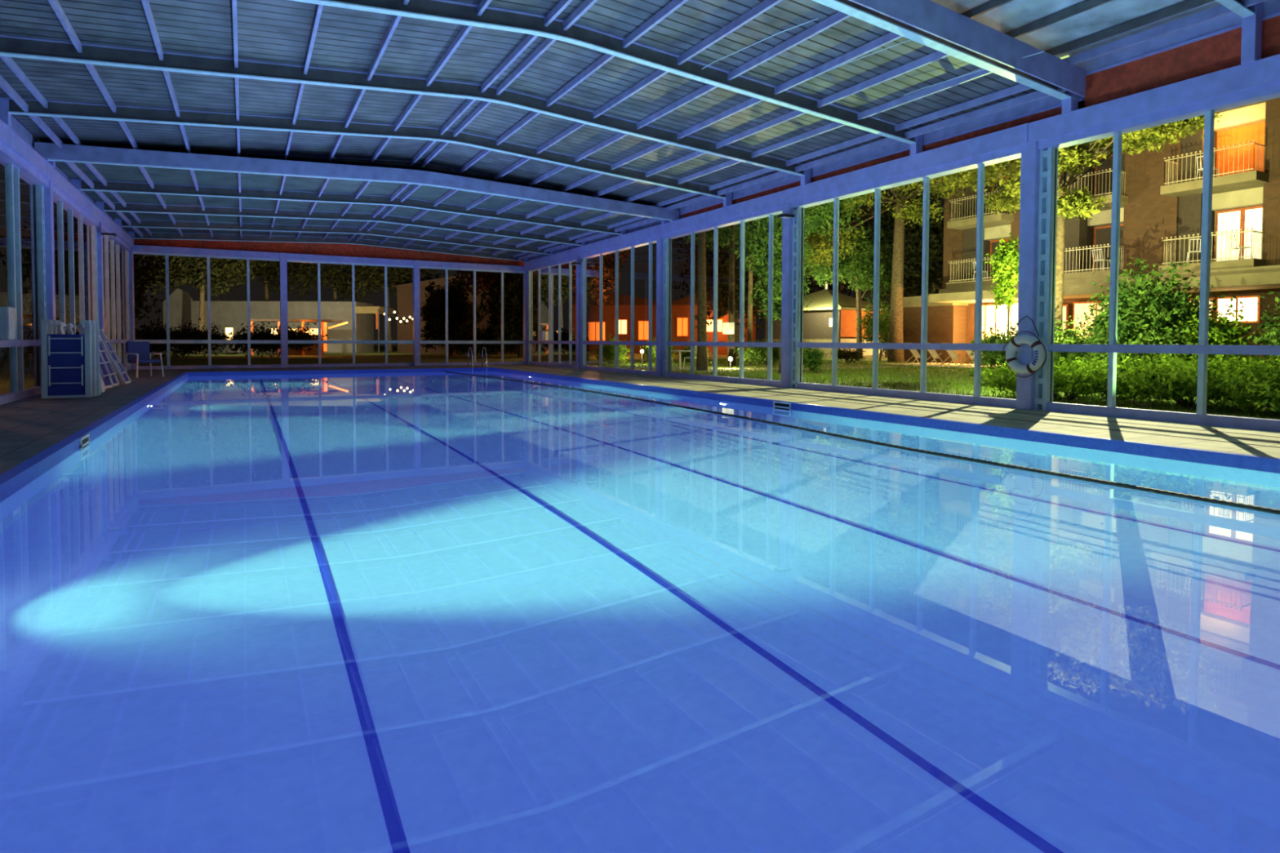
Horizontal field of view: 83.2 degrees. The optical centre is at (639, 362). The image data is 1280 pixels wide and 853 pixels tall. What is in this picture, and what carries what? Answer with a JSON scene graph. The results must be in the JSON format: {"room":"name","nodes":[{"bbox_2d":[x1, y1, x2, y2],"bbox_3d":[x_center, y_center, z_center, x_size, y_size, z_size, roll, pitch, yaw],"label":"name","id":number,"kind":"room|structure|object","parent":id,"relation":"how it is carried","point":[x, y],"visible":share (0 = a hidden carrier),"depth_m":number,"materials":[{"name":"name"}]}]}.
{"room":"indoor swimming pool","nodes":[
{"label":"indoor swimming pool","id":0,"kind":"room"},
{"bbox_2d":[0,119,133,353],"bbox_3d":[-9.189,-1.522,9.252,0.380,4.620,37.140,-1,2,-29],"label":"support frame","id":1,"kind":"structure","parent":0,"point":[33,168],"depth_m":14.80,"materials":[{"name":"paint"}]},
{"bbox_2d":[0,163,46,404],"bbox_3d":[-10.874,-1.400,12.245,0.180,4.180,5.540,-1,2,-29],"label":"window","id":2,"kind":"structure","parent":1,"relation":"in","point":[17,390],"depth_m":13.14,"materials":[{"name":"metal"}]},
{"bbox_2d":[0,306,15,339],"bbox_3d":[-10.601,-0.654,12.077,0.120,0.540,0.400,-1,2,-29],"label":"box","id":3,"kind":"object","parent":2,"relation":"attached to","point":[7,317],"visible":1,"depth_m":11.93,"materials":[{"name":"white plastic"}]},
{"bbox_2d":[56,201,98,334],"bbox_3d":[-13.700,-1.569,17.393,0.180,4.180,5.690,-1,2,-29],"label":"window","id":4,"kind":"structure","parent":1,"relation":"in","point":[91,230],"depth_m":18.19,"materials":[{"name":"metal"}]},
{"bbox_2d":[101,232,116,236],"bbox_3d":[-14.716,-3.537,19.989,0.320,0.081,0.429,-1,2,-29],"label":"lamp","id":5,"kind":"object","parent":1,"relation":"attached to","point":[102,233],"visible":1,"depth_m":19.83,"materials":[{"name":"black metal"}]},
{"bbox_2d":[103,235,130,373],"bbox_3d":[-16.650,-1.744,22.769,0.180,4.180,6.060,-1,2,-29],"label":"window","id":6,"kind":"structure","parent":1,"relation":"in","point":[125,254],"depth_m":23.58,"materials":[{"name":"metal"}]},
{"bbox_2d":[128,239,527,369],"bbox_3d":[-11.648,-2.483,29.165,15.040,5.300,0.420,-1,2,-29],"label":"support frame","id":7,"kind":"structure","parent":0,"point":[283,252],"depth_m":28.57,"materials":[{"name":"paint"}]},
{"bbox_2d":[133,255,280,369],"bbox_3d":[-15.966,-1.840,26.770,4.670,4.130,0.124,-1,2,-29],"label":"window","id":8,"kind":"structure","parent":7,"relation":"in","point":[167,341],"depth_m":26.70,"materials":[{"name":"metal"}]},
{"bbox_2d":[288,262,413,367],"bbox_3d":[-11.617,-1.897,29.155,4.770,4.130,0.124,-1,2,-29],"label":"window","id":9,"kind":"structure","parent":7,"relation":"in","point":[319,341],"depth_m":29.12,"materials":[{"name":"metal"}]},
{"bbox_2d":[420,269,524,365],"bbox_3d":[-7.282,-1.954,31.533,4.640,4.130,0.124,-1,2,-29],"label":"window","id":10,"kind":"structure","parent":7,"relation":"in","point":[446,341],"depth_m":31.49,"materials":[{"name":"metal"}]},
{"bbox_2d":[0,0,1279,262],"bbox_3d":[-2.942,-4.613,13.241,15.080,1.398,36.300,-1,2,-29],"label":"ceiling","id":11,"kind":"structure","parent":0,"point":[524,131],"depth_m":12.06,"materials":[{"name":"metal"}]},
{"bbox_2d":[702,17,817,69],"bbox_3d":[1.609,-4.523,10.247,0.132,0.111,2.064,-1,2,-43],"label":"beam","id":12,"kind":"structure","parent":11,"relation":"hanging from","point":[817,18],"depth_m":10.08,"materials":[{"name":"metal"}]},
{"bbox_2d":[810,40,911,78],"bbox_3d":[3.285,-4.410,10.315,0.132,0.111,2.064,-1,2,-43],"label":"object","id":13,"kind":"object","parent":11,"relation":"hanging from","point":[908,40],"visible":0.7,"depth_m":10.37,"materials":[{"name":"metal"}]},
{"bbox_2d":[903,51,1044,95],"bbox_3d":[4.880,-4.300,10.737,0.132,0.111,2.064,-1,2,-43],"label":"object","id":14,"kind":"object","parent":11,"relation":"hanging from","point":[1042,51],"visible":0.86,"depth_m":10.84,"materials":[{"name":"metal"}]},
{"bbox_2d":[0,364,1279,484],"bbox_3d":[-2.709,0.820,12.999,15.250,0.254,37.340,-1,2,-29],"label":"floor","id":15,"kind":"structure","parent":0,"point":[29,426],"depth_m":10.93,"materials":[{"name":"tile"}]},
{"bbox_2d":[40,319,91,399],"bbox_3d":[-10.419,-0.064,13.091,0.720,1.422,0.178,-1,2,-29],"label":"storage cabinet","id":16,"kind":"object","parent":15,"relation":"on","point":[65,358],"visible":1,"depth_m":13.08,"materials":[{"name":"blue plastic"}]},
{"bbox_2d":[47,320,96,396],"bbox_3d":[-10.475,-0.069,13.271,0.720,1.422,0.199,-1,2,-31],"label":"sun lounger","id":17,"kind":"object","parent":15,"relation":"on","point":[54,322],"visible":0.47,"depth_m":13.41,"materials":[{"name":"white plastic"}]},
{"bbox_2d":[52,320,99,395],"bbox_3d":[-10.544,-0.074,13.454,0.720,1.421,0.219,-1,2,-33],"label":"sun lounger","id":18,"kind":"object","parent":15,"relation":"on","point":[59,322],"visible":0.23,"depth_m":13.60,"materials":[{"name":"white plastic"}]},
{"bbox_2d":[56,324,102,395],"bbox_3d":[-10.678,-0.077,13.641,0.280,1.416,0.720,1,2,31],"label":"sun lounger","id":19,"kind":"object","parent":15,"relation":"on","point":[100,393],"visible":0.04,"depth_m":13.89,"materials":[{"name":"white plastic"}]},
{"bbox_2d":[56,322,104,392],"bbox_3d":[-10.986,-0.081,14.149,0.420,1.395,0.720,0,2,-1],"label":"sun lounger","id":20,"kind":"object","parent":15,"relation":"on","point":[60,328],"visible":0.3,"depth_m":14.33,"materials":[{"name":"white plastic"}]},
{"bbox_2d":[64,323,106,390],"bbox_3d":[-11.318,-0.093,14.709,0.466,1.385,0.720,0,2,-19],"label":"sun lounger","id":21,"kind":"object","parent":15,"relation":"on","point":[68,326],"visible":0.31,"depth_m":14.37,"materials":[{"name":"white plastic"}]},
{"bbox_2d":[77,328,114,388],"bbox_3d":[-11.836,-0.121,15.665,0.489,1.379,0.720,-1,2,-23],"label":"sun lounger","id":22,"kind":"object","parent":15,"relation":"on","point":[104,371],"visible":0.3,"depth_m":15.87,"materials":[{"name":"white plastic"}]},
{"bbox_2d":[99,337,119,386],"bbox_3d":[-12.219,-0.140,16.359,0.512,1.372,0.720,-1,2,-25],"label":"sun lounger","id":23,"kind":"object","parent":15,"relation":"on","point":[108,362],"visible":0.35,"depth_m":16.57,"materials":[{"name":"white plastic"}]},
{"bbox_2d":[98,328,131,384],"bbox_3d":[-12.645,-0.144,17.260,0.646,1.326,0.720,-1,2,-27],"label":"sun lounger","id":24,"kind":"object","parent":15,"relation":"on","point":[116,362],"visible":0.83,"depth_m":17.28,"materials":[{"name":"white plastic"}]},
{"bbox_2d":[124,341,164,377],"bbox_3d":[-14.314,-0.094,20.789,0.651,1.021,0.762,1,2,26],"label":"armchair","id":25,"kind":"object","parent":15,"relation":"on","point":[136,352],"visible":0.97,"depth_m":20.80,"materials":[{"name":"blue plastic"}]},
{"bbox_2d":[467,346,487,371],"bbox_3d":[-6.406,0.239,28.429,0.602,1.742,0.672,-1,2,-29],"label":"pool ladder","id":26,"kind":"object","parent":15,"relation":"on","point":[469,346],"visible":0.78,"depth_m":28.34,"materials":[{"name":"silver metal"}]},
{"bbox_2d":[0,367,1279,852],"bbox_3d":[-3.731,1.525,14.047,10.410,1.733,27.620,-1,2,-29],"label":"swimming pool","id":27,"kind":"object","parent":15,"relation":"in","point":[433,610],"visible":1,"depth_m":3.11,"materials":[{"name":"liquid"}]},
{"bbox_2d":[444,371,1279,514],"bbox_3d":[-0.703,0.746,15.613,0.655,0.054,27.403,-1,2,-28],"label":"lane rope","id":28,"kind":"object","parent":27,"relation":"on","point":[1223,502],"visible":0.88,"depth_m":7.17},
{"bbox_2d":[524,53,1279,409],"bbox_3d":[3.840,-1.695,16.397,0.380,4.620,37.140,-1,2,-29],"label":"support frame","id":29,"kind":"structure","parent":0,"point":[1259,81],"depth_m":11.83,"materials":[{"name":"paint"}]},
{"bbox_2d":[527,262,575,368],"bbox_3d":[-3.648,-1.923,30.128,0.180,4.180,5.660,-1,2,-29],"label":"window","id":30,"kind":"structure","parent":29,"relation":"in","point":[557,349],"depth_m":30.00,"materials":[{"name":"metal"}]},
{"bbox_2d":[538,331,545,340],"bbox_3d":[-4.183,-1.135,30.790,0.140,0.400,0.350,-1,2,-29],"label":"box","id":31,"kind":"object","parent":30,"relation":"attached to","point":[541,334],"visible":1,"depth_m":30.66,"materials":[{"name":"grey"}]},
{"bbox_2d":[581,243,656,375],"bbox_3d":[-0.750,-1.751,24.848,0.180,4.180,5.870,-1,2,-29],"label":"window","id":32,"kind":"structure","parent":29,"relation":"in","point":[588,264],"depth_m":25.90,"materials":[{"name":"metal"}]},
{"bbox_2d":[662,213,781,386],"bbox_3d":[2.145,-1.578,19.573,0.180,4.180,5.650,-1,2,-29],"label":"window","id":33,"kind":"structure","parent":29,"relation":"in","point":[667,288],"depth_m":19.66,"materials":[{"name":"metal"}]},
{"bbox_2d":[777,213,794,218],"bbox_3d":[3.313,-3.370,16.651,0.320,0.081,0.429,-1,2,-29],"label":"lamp","id":34,"kind":"object","parent":29,"relation":"attached to","point":[782,215],"visible":1,"depth_m":16.50,"materials":[{"name":"black metal"}]},
{"bbox_2d":[791,164,1017,408],"bbox_3d":[4.995,-1.408,14.381,0.180,4.180,5.680,-1,2,-29],"label":"window","id":35,"kind":"structure","parent":29,"relation":"in","point":[797,344],"depth_m":14.58,"materials":[{"name":"metal"}]},
{"bbox_2d":[1002,315,1046,377],"bbox_3d":[6.210,-0.256,11.628,0.160,1.001,0.748,-1,2,-29],"label":"lifebuoy","id":36,"kind":"object","parent":29,"relation":"hanging from","point":[1036,344],"visible":1,"depth_m":11.57,"materials":[{"name":"white plastic"}]},
{"bbox_2d":[1034,110,1279,431],"bbox_3d":[7.871,-1.237,9.141,0.180,4.180,5.760,-1,2,-29],"label":"window","id":37,"kind":"structure","parent":29,"relation":"in","point":[1048,167],"depth_m":10.61,"materials":[{"name":"metal"}]},
{"label":"outside","id":38,"kind":"structure","parent":0,"visible":0},
{"bbox_2d":[0,346,1279,419],"bbox_3d":[0.272,-0.444,51.488,170.000,0.001,170.000,-1,2,-29],"label":"ground","id":39,"kind":"structure","parent":38,"point":[237,358],"depth_m":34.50,"materials":[{"name":"green plant"}]},
{"bbox_2d":[1,324,135,356],"bbox_3d":[-30.957,-1.192,39.461,5.888,2.082,2.443,-1,2,-29],"label":"clipped hedge","id":40,"kind":"object","parent":39,"relation":"on","point":[30,348],"visible":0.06,"depth_m":38.82,"materials":[{"name":"green plant"}]},
{"bbox_2d":[0,196,184,346],"bbox_3d":[-30.595,-5.115,40.761,8.088,9.735,8.229,0,2,-20],"label":"tree","id":41,"kind":"object","parent":39,"relation":"on","point":[141,273],"visible":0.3,"depth_m":39.14,"materials":[{"name":"green plant"}]},
{"bbox_2d":[120,317,234,358],"bbox_3d":[-26.614,-1.445,41.763,6.476,2.387,2.570,-1,2,-29],"label":"clipped hedge","id":42,"kind":"object","parent":39,"relation":"on","point":[158,332],"visible":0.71,"depth_m":41.40,"materials":[{"name":"green plant"}]},
{"bbox_2d":[136,254,266,354],"bbox_3d":[-32.303,-6.048,53.464,8.790,10.808,7.813,0,2,-18],"label":"tree","id":43,"kind":"object","parent":39,"relation":"on","point":[195,272],"visible":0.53,"depth_m":51.94,"materials":[{"name":"green plant"}]},
{"bbox_2d":[222,258,314,301],"bbox_3d":[-33.734,-8.189,65.998,11.853,14.303,7.973,-1,2,-29],"label":"tree","id":44,"kind":"object","parent":39,"relation":"on","point":[275,271],"visible":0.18,"depth_m":65.02,"materials":[{"name":"green plant"}]},
{"bbox_2d":[211,320,328,357],"bbox_3d":[-22.514,-1.471,44.006,6.580,2.384,2.322,-1,2,-29],"label":"clipped hedge","id":45,"kind":"object","parent":39,"relation":"on","point":[299,334],"visible":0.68,"depth_m":43.69,"materials":[{"name":"green plant"}]},
{"bbox_2d":[163,288,394,352],"bbox_3d":[-30.865,-3.568,62.413,18.000,5.350,4.300,0,2,0],"label":"building","id":46,"kind":"structure","parent":39,"relation":"on","point":[182,308],"depth_m":60.55,"materials":[{"name":"concrete"}]},
{"bbox_2d":[225,319,347,355],"bbox_3d":[-24.457,-1.761,50.723,8.218,2.500,2.200,0,2,-4],"label":"bar","id":47,"kind":"object","parent":39,"relation":"on","point":[323,322],"visible":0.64,"depth_m":49.94,"materials":[{"name":"wood"}]},
{"bbox_2d":[225,327,233,340],"bbox_3d":[-28.305,-1.892,49.665,0.400,1.000,0.200,0,2,-4],"label":"lamp","id":48,"kind":"object","parent":47,"relation":"attached to","point":[228,330],"depth_m":49.56,"materials":[{"name":"white glass"}]},
{"bbox_2d":[271,328,318,334],"bbox_3d":[-23.870,-2.138,50.048,3.300,0.400,0.200,0,2,-4],"label":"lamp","id":49,"kind":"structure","parent":47,"relation":"on","point":[313,332],"depth_m":50.03,"materials":[{"name":"white glass"}]},
{"bbox_2d":[271,334,321,355],"bbox_3d":[-23.890,-1.221,50.336,3.300,1.450,0.680,0,2,-4],"label":"countertop","id":50,"kind":"structure","parent":47,"relation":"on","point":[315,353],"depth_m":50.05,"materials":[{"name":"brown wood"}]},
{"bbox_2d":[275,262,378,301],"bbox_3d":[-27.314,-8.134,66.295,11.110,14.222,7.711,-1,2,-23],"label":"tree","id":51,"kind":"object","parent":39,"relation":"on","point":[334,271],"visible":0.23,"depth_m":64.41,"materials":[{"name":"green plant"}]},
{"bbox_2d":[342,265,444,351],"bbox_3d":[-21.529,-8.032,64.962,10.185,14.142,7.708,-1,2,-29],"label":"tree","id":52,"kind":"object","parent":39,"relation":"on","point":[393,273],"visible":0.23,"depth_m":63.33,"materials":[{"name":"green plant"}]},
{"bbox_2d":[377,309,413,353],"bbox_3d":[-19.691,-2.539,58.722,3.300,3.600,0.200,0,2,-1],"label":"string lights","id":53,"kind":"object","parent":39,"relation":"on","point":[394,312],"visible":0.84,"depth_m":58.67,"materials":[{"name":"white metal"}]},
{"bbox_2d":[420,271,488,355],"bbox_3d":[-12.966,-3.363,50.003,4.937,5.980,4.715,-1,2,-29],"label":"tree","id":54,"kind":"object","parent":39,"relation":"on","point":[460,312],"visible":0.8,"depth_m":48.96,"materials":[{"name":"green plant"}]},
{"bbox_2d":[392,273,537,352],"bbox_3d":[-15.231,-4.320,65.106,12.800,6.800,6.800,0,2,-11],"label":"house","id":55,"kind":"structure","parent":39,"relation":"on","point":[404,291],"depth_m":61.25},
{"bbox_2d":[431,324,519,357],"bbox_3d":[-9.962,-1.373,45.854,6.738,2.115,2.462,-1,2,-29],"label":"leafy shrub","id":56,"kind":"object","parent":39,"relation":"on","point":[480,334],"visible":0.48,"depth_m":45.21,"materials":[{"name":"green plant"}]},
{"bbox_2d":[453,270,521,355],"bbox_3d":[-10.344,-6.362,53.679,7.802,11.582,7.581,-1,2,-29],"label":"tree","id":57,"kind":"object","parent":39,"relation":"on","point":[486,276],"visible":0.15,"depth_m":52.13,"materials":[{"name":"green plant"}]},
{"bbox_2d":[479,270,537,357],"bbox_3d":[-7.638,-3.704,46.203,6.017,6.973,5.410,-1,2,-42],"label":"tree","id":58,"kind":"object","parent":39,"relation":"on","point":[513,291],"visible":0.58,"depth_m":44.77,"materials":[{"name":"green plant"}]},
{"bbox_2d":[572,248,636,305],"bbox_3d":[-4.152,-6.262,51.672,7.997,11.547,7.633,0,2,-17],"label":"tree","id":59,"kind":"object","parent":39,"relation":"on","point":[609,260],"visible":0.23,"depth_m":50.48,"materials":[{"name":"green plant"}]},
{"bbox_2d":[591,334,631,364],"bbox_3d":[-1.363,-0.616,33.379,1.893,1.415,1.520,-1,2,-38],"label":"leafy shrub","id":60,"kind":"object","parent":39,"relation":"on","point":[609,349],"visible":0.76,"depth_m":33.20,"materials":[{"name":"green plant"}]},
{"bbox_2d":[572,291,656,353],"bbox_3d":[-3.295,-3.585,65.404,13.800,5.400,5.800,0,2,-1],"label":"house","id":61,"kind":"structure","parent":39,"relation":"on","point":[641,304],"depth_m":62.89,"materials":[{"name":"paint"}]},
{"bbox_2d":[637,337,679,362],"bbox_3d":[0.860,-0.667,34.922,2.191,1.438,1.876,-1,2,-29],"label":"leafy shrub","id":62,"kind":"object","parent":39,"relation":"on","point":[646,348],"visible":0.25,"depth_m":34.71,"materials":[{"name":"green plant"}]},
{"bbox_2d":[696,231,707,370],"bbox_3d":[2.363,-5.677,26.978,5.211,11.925,5.205,-1,2,-34],"label":"pine tree","id":63,"kind":"object","parent":39,"relation":"on","point":[702,351],"visible":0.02,"depth_m":26.75,"materials":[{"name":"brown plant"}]},
{"bbox_2d":[671,289,759,355],"bbox_3d":[5.810,-3.206,59.002,7.800,5.100,5.800,0,2,6],"label":"house","id":64,"kind":"structure","parent":39,"relation":"on","point":[681,308],"depth_m":56.62,"materials":[{"name":"paint"}]},
{"bbox_2d":[671,231,766,309],"bbox_3d":[8.223,-9.318,68.873,12.856,16.685,10.365,0,2,-19],"label":"tree","id":65,"kind":"object","parent":39,"relation":"on","point":[679,238],"visible":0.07,"depth_m":67.25,"materials":[{"name":"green plant"}]},
{"bbox_2d":[684,226,768,355],"bbox_3d":[6.952,-6.878,52.137,7.515,12.829,7.800,0,2,-17],"label":"tree","id":66,"kind":"object","parent":39,"relation":"on","point":[723,262],"visible":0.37,"depth_m":50.58,"materials":[{"name":"green plant"}]},
{"bbox_2d":[728,224,736,366],"bbox_3d":[3.973,-5.948,31.216,5.472,12.221,5.734,-1,2,-29],"label":"pine tree","id":67,"kind":"object","parent":39,"relation":"on","point":[731,256],"visible":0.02,"depth_m":30.90,"materials":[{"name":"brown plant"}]},
{"bbox_2d":[682,222,820,363],"bbox_3d":[5.624,-5.989,35.855,6.377,12.026,6.762,-1,2,-39],"label":"pine tree","id":68,"kind":"object","parent":39,"relation":"on","point":[722,235],"visible":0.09,"depth_m":35.82,"materials":[{"name":"green plant"}]},
{"bbox_2d":[619,363,919,373],"bbox_3d":[5.111,0.218,30.201,14.000,0.018,5.000,-1,2,-29],"label":"paved path","id":69,"kind":"structure","parent":39,"relation":"on","point":[842,364],"depth_m":29.42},
{"bbox_2d":[671,350,690,369],"bbox_3d":[1.513,-0.073,27.189,0.840,0.760,0.840,-1,2,-29],"label":"garden table","id":70,"kind":"object","parent":69,"relation":"on","point":[679,351],"visible":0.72,"depth_m":27.16,"materials":[{"name":"white plastic"}]},
{"bbox_2d":[675,340,711,368],"bbox_3d":[2.157,-0.345,29.378,1.538,1.138,1.390,-1,2,-29],"label":"leafy shrub","id":71,"kind":"object","parent":69,"relation":"on","point":[684,354],"visible":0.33,"depth_m":29.24,"materials":[{"name":"green plant"}]},
{"bbox_2d":[722,322,734,367],"bbox_3d":[3.686,-0.734,30.066,0.480,1.860,0.068,0,2,7],"label":"lamp post","id":72,"kind":"object","parent":69,"relation":"on","point":[727,327],"visible":1,"depth_m":30.03,"materials":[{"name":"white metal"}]},
{"bbox_2d":[733,338,779,367],"bbox_3d":[5.508,-0.432,30.612,3.712,1.280,1.980,-1,2,-23],"label":"leafy shrub","id":73,"kind":"object","parent":69,"relation":"on","point":[758,354],"visible":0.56,"depth_m":30.09,"materials":[{"name":"green plant"}]},
{"bbox_2d":[720,194,872,373],"bbox_3d":[5.085,-3.169,24.102,4.075,7.107,4.068,-1,2,-37],"label":"leafy tree","id":74,"kind":"object","parent":39,"relation":"on","point":[812,220],"visible":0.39,"depth_m":23.82,"materials":[{"name":"green plant"}]},
{"bbox_2d":[802,339,827,373],"bbox_3d":[6.044,-0.215,25.218,0.979,1.157,0.860,1,2,36],"label":"leafy shrub","id":75,"kind":"object","parent":39,"relation":"on","point":[812,360],"visible":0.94,"depth_m":25.09,"materials":[{"name":"green plant"}]},
{"bbox_2d":[757,284,889,359],"bbox_3d":[12.910,-2.904,50.013,6.760,5.100,6.760,-1,2,-42],"label":"house","id":76,"kind":"structure","parent":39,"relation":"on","point":[818,319],"depth_m":47.26,"materials":[{"name":"beige paint"}]},
{"bbox_2d":[803,189,893,306],"bbox_3d":[15.314,-8.443,55.195,10.909,15.826,10.932,0,2,-8],"label":"tree","id":77,"kind":"object","parent":39,"relation":"on","point":[842,288],"visible":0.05,"depth_m":53.88,"materials":[{"name":"green plant"}]},
{"bbox_2d":[831,348,868,363],"bbox_3d":[10.337,-0.375,35.911,1.594,0.870,1.648,-1,2,-29],"label":"leafy shrub","id":78,"kind":"object","parent":39,"relation":"on","point":[845,354],"visible":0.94,"depth_m":35.74,"materials":[{"name":"green plant"}]},
{"bbox_2d":[804,218,908,359],"bbox_3d":[13.759,-4.710,45.205,6.536,8.972,6.508,-1,2,-29],"label":"leafy tree","id":79,"kind":"object","parent":39,"relation":"on","point":[861,267],"visible":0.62,"depth_m":44.09,"materials":[{"name":"green plant"}]},
{"bbox_2d":[854,293,890,360],"bbox_3d":[13.349,-1.990,40.363,2.444,3.823,2.315,0,2,-8],"label":"leafy shrub","id":80,"kind":"object","parent":39,"relation":"on","point":[884,323],"visible":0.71,"depth_m":40.16,"materials":[{"name":"green plant"}]},
{"bbox_2d":[853,182,944,319],"bbox_3d":[16.673,-6.895,44.713,6.614,13.387,6.340,0,2,-19],"label":"tree","id":81,"kind":"object","parent":39,"relation":"on","point":[913,234],"visible":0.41,"depth_m":43.22,"materials":[{"name":"green plant"}]},
{"bbox_2d":[804,159,1019,362],"bbox_3d":[12.876,-7.113,36.844,15.143,14.278,10.749,2,2,39],"label":"pine tree","id":82,"kind":"object","parent":39,"relation":"on","point":[819,242],"visible":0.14,"depth_m":37.29,"materials":[{"name":"green plant"}]},
{"bbox_2d":[879,362,1005,368],"bbox_3d":[14.306,0.139,33.191,4.000,0.060,5.200,-1,2,-29],"label":"terrace slab","id":83,"kind":"object","parent":39,"relation":"on","point":[934,365],"visible":0.43,"depth_m":32.65,"materials":[{"name":"concrete"}]},
{"bbox_2d":[904,349,920,364],"bbox_3d":[13.062,-0.394,34.202,0.922,1.076,0.590,0,2,-9],"label":"deck chair","id":84,"kind":"object","parent":83,"relation":"on","point":[914,352],"visible":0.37,"depth_m":34.25,"materials":[{"name":"beige fabric"}]},
{"bbox_2d":[926,342,945,364],"bbox_3d":[13.675,-0.373,33.603,0.922,1.076,0.590,0,2,-9],"label":"deck chair","id":85,"kind":"object","parent":83,"relation":"on","point":[934,354],"visible":0.52,"depth_m":33.54,"materials":[{"name":"beige fabric"}]},
{"bbox_2d":[940,342,963,364],"bbox_3d":[14.289,-0.353,33.005,0.922,1.076,0.590,0,2,-9],"label":"deck chair","id":86,"kind":"object","parent":83,"relation":"on","point":[952,353],"visible":0.68,"depth_m":32.98,"materials":[{"name":"beige fabric"}]},
{"bbox_2d":[960,342,974,365],"bbox_3d":[14.902,-0.332,32.407,0.922,1.076,0.590,0,2,-9],"label":"deck chair","id":87,"kind":"object","parent":83,"relation":"on","point":[968,352],"visible":0.39,"depth_m":32.55,"materials":[{"name":"beige fabric"}]},
{"bbox_2d":[968,320,1017,372],"bbox_3d":[11.643,-0.455,23.066,2.465,1.815,2.113,-1,2,-34],"label":"leafy shrub","id":88,"kind":"object","parent":39,"relation":"on","point":[996,339],"visible":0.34,"depth_m":22.79,"materials":[{"name":"green plant"}]},
{"bbox_2d":[985,231,1019,334],"bbox_3d":[12.153,-1.952,23.796,1.366,4.744,1.425,0,2,-14],"label":"young tree","id":89,"kind":"object","parent":39,"relation":"on","point":[1006,266],"visible":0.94,"depth_m":23.57,"materials":[{"name":"green plant"}]},
{"bbox_2d":[968,353,1150,401],"bbox_3d":[8.269,0.268,14.057,3.414,0.927,3.283,1,2,29],"label":"leafy shrub","id":90,"kind":"object","parent":39,"relation":"on","point":[1072,375],"visible":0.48,"depth_m":13.35,"materials":[{"name":"green plant"}]},
{"bbox_2d":[1053,314,1120,368],"bbox_3d":[13.300,-0.483,21.922,3.336,1.962,2.758,0,2,-19],"label":"leafy shrub","id":91,"kind":"object","parent":39,"relation":"on","point":[1067,338],"visible":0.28,"depth_m":21.58,"materials":[{"name":"green plant"}]},
{"bbox_2d":[902,97,1279,367],"bbox_3d":[29.896,-6.842,18.010,10.100,15.000,53.200,-1,2,-29],"label":"hotel building","id":92,"kind":"structure","parent":39,"relation":"on","point":[1161,208],"depth_m":28.56,"materials":[{"name":"brick"}]},
{"bbox_2d":[1091,248,1110,271],"bbox_3d":[19.370,-4.271,30.240,0.572,0.926,0.515,0,2,-19],"label":"garden chair","id":93,"kind":"object","parent":92,"relation":"on","point":[1102,260],"visible":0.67,"depth_m":30.16,"materials":[{"name":"white plastic"}]},
{"bbox_2d":[1186,238,1201,263],"bbox_3d":[21.017,-4.173,27.245,0.515,0.926,0.572,1,2,31],"label":"garden chair","id":94,"kind":"object","parent":92,"relation":"on","point":[1189,251],"visible":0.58,"depth_m":27.13,"materials":[{"name":"white plastic"}]},
{"bbox_2d":[1195,155,1217,180],"bbox_3d":[21.162,-7.214,26.899,0.572,0.926,0.515,-1,2,-29],"label":"garden chair","id":95,"kind":"object","parent":92,"relation":"on","point":[1201,169],"visible":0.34,"depth_m":26.95,"materials":[{"name":"white plastic"}]},
{"bbox_2d":[1226,234,1252,260],"bbox_3d":[21.677,-4.134,26.043,0.572,0.926,0.515,0,2,1],"label":"garden chair","id":96,"kind":"object","parent":92,"relation":"on","point":[1234,247],"visible":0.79,"depth_m":25.99,"materials":[{"name":"white plastic"}]},
{"bbox_2d":[974,112,1222,364],"bbox_3d":[13.974,-4.630,24.545,6.820,10.068,13.296,0,2,-9],"label":"pine tree","id":97,"kind":"object","parent":39,"relation":"on","point":[1068,157],"visible":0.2,"depth_m":21.97,"materials":[{"name":"green plant"}]},
{"bbox_2d":[1072,241,1164,364],"bbox_3d":[12.074,-1.166,18.044,2.198,3.540,2.269,1,2,17],"label":"leafy shrub","id":98,"kind":"object","parent":39,"relation":"on","point":[1089,327],"visible":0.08,"depth_m":17.96,"materials":[{"name":"green plant"}]},
{"bbox_2d":[1086,257,1226,367],"bbox_3d":[11.972,-0.928,16.818,2.654,3.153,2.729,1,2,36],"label":"leafy shrub","id":99,"kind":"object","parent":39,"relation":"on","point":[1141,319],"visible":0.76,"depth_m":16.31,"materials":[{"name":"green plant"}]},
{"bbox_2d":[1084,352,1279,410],"bbox_3d":[9.559,0.265,12.385,3.375,1.042,3.136,1,2,22],"label":"leafy shrub","id":100,"kind":"object","parent":39,"relation":"on","point":[1170,380],"visible":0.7,"depth_m":11.98,"materials":[{"name":"green plant"}]},
{"bbox_2d":[1158,284,1267,367],"bbox_3d":[12.594,-0.563,16.137,2.151,2.456,1.866,0,2,-21],"label":"leafy shrub","id":101,"kind":"object","parent":39,"relation":"on","point":[1225,335],"visible":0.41,"depth_m":15.73,"materials":[{"name":"green plant"}]},
{"bbox_2d":[1206,354,1279,412],"bbox_3d":[10.443,0.321,10.476,3.770,1.054,3.401,-1,2,-29],"label":"leafy shrub","id":102,"kind":"object","parent":39,"relation":"on","point":[1270,393],"visible":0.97,"depth_m":10.82,"materials":[{"name":"green plant"}]},
{"bbox_2d":[1236,291,1279,366],"bbox_3d":[14.477,-0.464,15.051,3.181,2.350,3.329,1,2,21],"label":"leafy shrub","id":103,"kind":"object","parent":39,"relation":"on","point":[1269,338],"visible":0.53,"depth_m":15.37,"materials":[{"name":"green plant"}]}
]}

